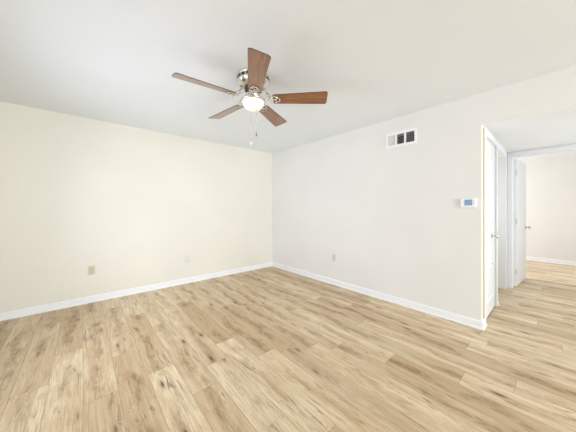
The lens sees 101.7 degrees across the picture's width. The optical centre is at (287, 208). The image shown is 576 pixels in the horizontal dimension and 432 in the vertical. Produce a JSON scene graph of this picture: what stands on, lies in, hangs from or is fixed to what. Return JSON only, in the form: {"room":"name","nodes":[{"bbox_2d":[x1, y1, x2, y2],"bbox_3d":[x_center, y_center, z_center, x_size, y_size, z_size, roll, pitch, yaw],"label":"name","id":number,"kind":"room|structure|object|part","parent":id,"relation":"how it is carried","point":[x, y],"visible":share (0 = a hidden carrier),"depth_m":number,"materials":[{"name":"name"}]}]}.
{"room":"empty living room","nodes":[
{"label":"empty living room","id":0,"kind":"room"},
{"bbox_2d":[0,101,271,312],"bbox_3d":[-1.899,0.027,3.829,4.020,2.440,0.120,0,0,-41],"label":"wall","id":1,"kind":"structure","parent":0,"point":[129,203],"depth_m":3.27,"materials":[{"name":"beige paint"}]},
{"bbox_2d":[88,266,94,274],"bbox_3d":[-2.613,0.822,3.120,0.072,0.116,0.009,0,0,-41],"label":"wall outlet","id":2,"kind":"object","parent":1,"relation":"attached to","point":[91,269],"visible":1,"depth_m":3.12,"materials":[{"name":"beige plastic"}]},
{"bbox_2d":[0,262,271,320],"bbox_3d":[-1.806,1.204,3.815,3.900,0.085,0.024,0,0,-41],"label":"baseboard","id":3,"kind":"structure","parent":1,"relation":"attached to","point":[18,313],"depth_m":3.27,"materials":[{"name":"white paint"}]},
{"bbox_2d":[0,260,575,431],"bbox_3d":[3.163,1.247,1.803,9.333,0.001,9.833,0,0,-41],"label":"floor","id":4,"kind":"structure","parent":0,"point":[267,349],"depth_m":1.86,"materials":[{"name":"brown wood"}]},
{"bbox_2d":[0,0,575,153],"bbox_3d":[1.335,-1.243,0.219,4.140,0.100,9.813,0,0,-41],"label":"ceiling","id":5,"kind":"structure","parent":0,"point":[112,61],"depth_m":1.83,"materials":[{"name":"white paint"}]},
{"bbox_2d":[172,48,327,144],"bbox_3d":[-0.354,-0.888,2.130,1.280,0.609,1.273,0,0,-41],"label":"ceiling fan","id":6,"kind":"object","parent":5,"relation":"hanging from","point":[254,79],"visible":1,"depth_m":2.05,"materials":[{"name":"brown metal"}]},
{"bbox_3d":[-0.652,-0.986,1.871,0.484,0.046,0.150,0,0,-37],"label":"fan blade","id":7,"kind":"part","parent":6,"relation":"part of","materials":[{"name":"brown wood"}]},
{"bbox_3d":[-0.629,-0.986,2.408,0.484,0.046,0.150,0,0,42],"label":"fan blade","id":8,"kind":"part","parent":6,"relation":"part of","materials":[{"name":"brown wood"}]},
{"bbox_3d":[-0.315,-0.928,2.125,0.194,0.086,0.194,0,0,-41],"label":"lamp shade","id":9,"kind":"part","parent":6,"relation":"part of","materials":[{"name":"white glass"}]},
{"bbox_3d":[-0.228,-0.986,1.712,0.150,0.046,0.484,0,0,-12],"label":"fan blade","id":10,"kind":"part","parent":6,"relation":"part of","materials":[{"name":"brown wood"}]},
{"bbox_3d":[-0.164,-0.986,2.520,0.150,0.046,0.484,0,0,21],"label":"fan blade","id":11,"kind":"part","parent":6,"relation":"part of","materials":[{"name":"brown wood"}]},
{"bbox_3d":[0.106,-0.986,2.102,0.484,0.046,0.150,0,0,3],"label":"fan blade","id":12,"kind":"part","parent":6,"relation":"part of","materials":[{"name":"brown wood"}]},
{"bbox_2d":[272,66,575,320],"bbox_3d":[2.849,0.027,1.542,0.120,2.440,9.813,0,0,-41],"label":"wall","id":13,"kind":"structure","parent":0,"point":[393,220],"depth_m":3.00,"materials":[{"name":"beige paint"}]},
{"bbox_2d":[272,262,486,330],"bbox_3d":[0.878,1.204,3.794,0.164,0.085,3.587,0,0,-41],"label":"baseboard","id":14,"kind":"structure","parent":13,"relation":"attached to","point":[481,325],"depth_m":3.05,"materials":[{"name":"white paint"}]},
{"bbox_2d":[386,127,416,148],"bbox_3d":[1.494,-0.903,3.071,0.117,0.202,0.392,0,0,-41],"label":"air vent","id":15,"kind":"object","parent":13,"relation":"in","point":[392,141],"visible":1,"depth_m":3.04,"materials":[{"name":"white metal"}]},
{"bbox_2d":[460,198,476,207],"bbox_3d":[1.918,-0.058,2.495,0.029,0.112,0.144,0,0,-41],"label":"thermostat","id":16,"kind":"object","parent":13,"relation":"attached to","point":[464,202],"visible":1,"depth_m":2.48,"materials":[{"name":"white plastic"}]},
{"bbox_2d":[482,104,575,126],"bbox_3d":[2.384,-0.872,2.076,0.118,0.006,1.030,0,0,-41],"label":"trim","id":17,"kind":"structure","parent":13,"relation":"attached to","point":[573,106],"depth_m":2.19,"materials":[{"name":"white paint"}]},
{"bbox_2d":[484,127,506,306],"bbox_3d":[2.739,0.179,3.150,1.830,2.135,0.120,0,0,-41],"label":"wall","id":18,"kind":"structure","parent":0,"point":[500,147],"depth_m":3.64,"materials":[{"name":"white paint"}]},
{"bbox_2d":[483,127,484,318],"bbox_3d":[2.073,0.154,2.482,0.064,2.014,0.010,0,0,-41],"label":"trim","id":19,"kind":"structure","parent":18,"relation":"attached to","point":[483,127],"depth_m":2.46,"materials":[{"name":"beige paint"}]},
{"bbox_2d":[485,129,485,317],"bbox_3d":[2.115,0.197,2.517,0.042,2.100,0.012,0,0,-41],"label":"trim","id":20,"kind":"structure","parent":18,"relation":"attached to","point":[485,129],"depth_m":2.50,"materials":[{"name":"white paint"}]},
{"bbox_2d":[486,129,497,306],"bbox_3d":[2.389,0.197,2.794,0.735,2.100,0.076,0,0,-41],"label":"trim","id":21,"kind":"structure","parent":18,"relation":"attached to","point":[489,137],"depth_m":2.98,"materials":[{"name":"white paint"}]},
{"bbox_2d":[486,139,498,317],"bbox_3d":[2.384,0.228,2.746,0.668,2.011,0.105,0,0,-41],"label":"door","id":22,"kind":"structure","parent":18,"relation":"in","point":[490,149],"depth_m":2.75,"materials":[{"name":"white paint"}]},
{"bbox_2d":[486,108,575,151],"bbox_3d":[3.571,-0.938,2.197,1.830,0.100,2.650,0,0,-41],"label":"ceiling","id":23,"kind":"structure","parent":0,"point":[557,128],"depth_m":2.71,"materials":[{"name":"white paint"}]},
{"bbox_2d":[507,143,575,286],"bbox_3d":[3.723,0.027,3.505,0.120,2.440,4.420,0,0,-41],"label":"wall","id":24,"kind":"structure","parent":0,"point":[574,143],"depth_m":3.71,"materials":[{"name":"white paint"}]},
{"bbox_2d":[513,159,530,285],"bbox_3d":[3.906,0.223,3.949,0.743,2.021,0.174,0,0,-36],"label":"door","id":25,"kind":"structure","parent":24,"relation":"in","point":[519,168],"depth_m":3.84,"materials":[{"name":"white paint"}]},
{"bbox_2d":[508,145,575,287],"bbox_3d":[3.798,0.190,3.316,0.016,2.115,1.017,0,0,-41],"label":"trim","id":26,"kind":"structure","parent":24,"relation":"attached to","point":[570,147],"depth_m":3.66,"materials":[{"name":"white paint"}]},
{"bbox_2d":[514,151,575,159],"bbox_3d":[4.832,-1.243,4.554,3.170,0.100,4.540,0,0,-41],"label":"ceiling","id":27,"kind":"structure","parent":0,"point":[574,152],"depth_m":5.28,"materials":[{"name":"white paint"}]},
{"bbox_2d":[520,154,575,260],"bbox_3d":[5.980,0.027,5.557,0.120,2.440,4.540,0,0,-41],"label":"wall","id":28,"kind":"structure","parent":0,"point":[550,181],"depth_m":5.40,"materials":[{"name":"white paint"}]},
{"bbox_2d":[526,256,575,265],"bbox_3d":[5.926,1.202,5.510,0.024,0.090,4.300,0,0,-41],"label":"baseboard","id":29,"kind":"structure","parent":28,"relation":"attached to","point":[547,260],"depth_m":5.38,"materials":[{"name":"white paint"}]}
]}

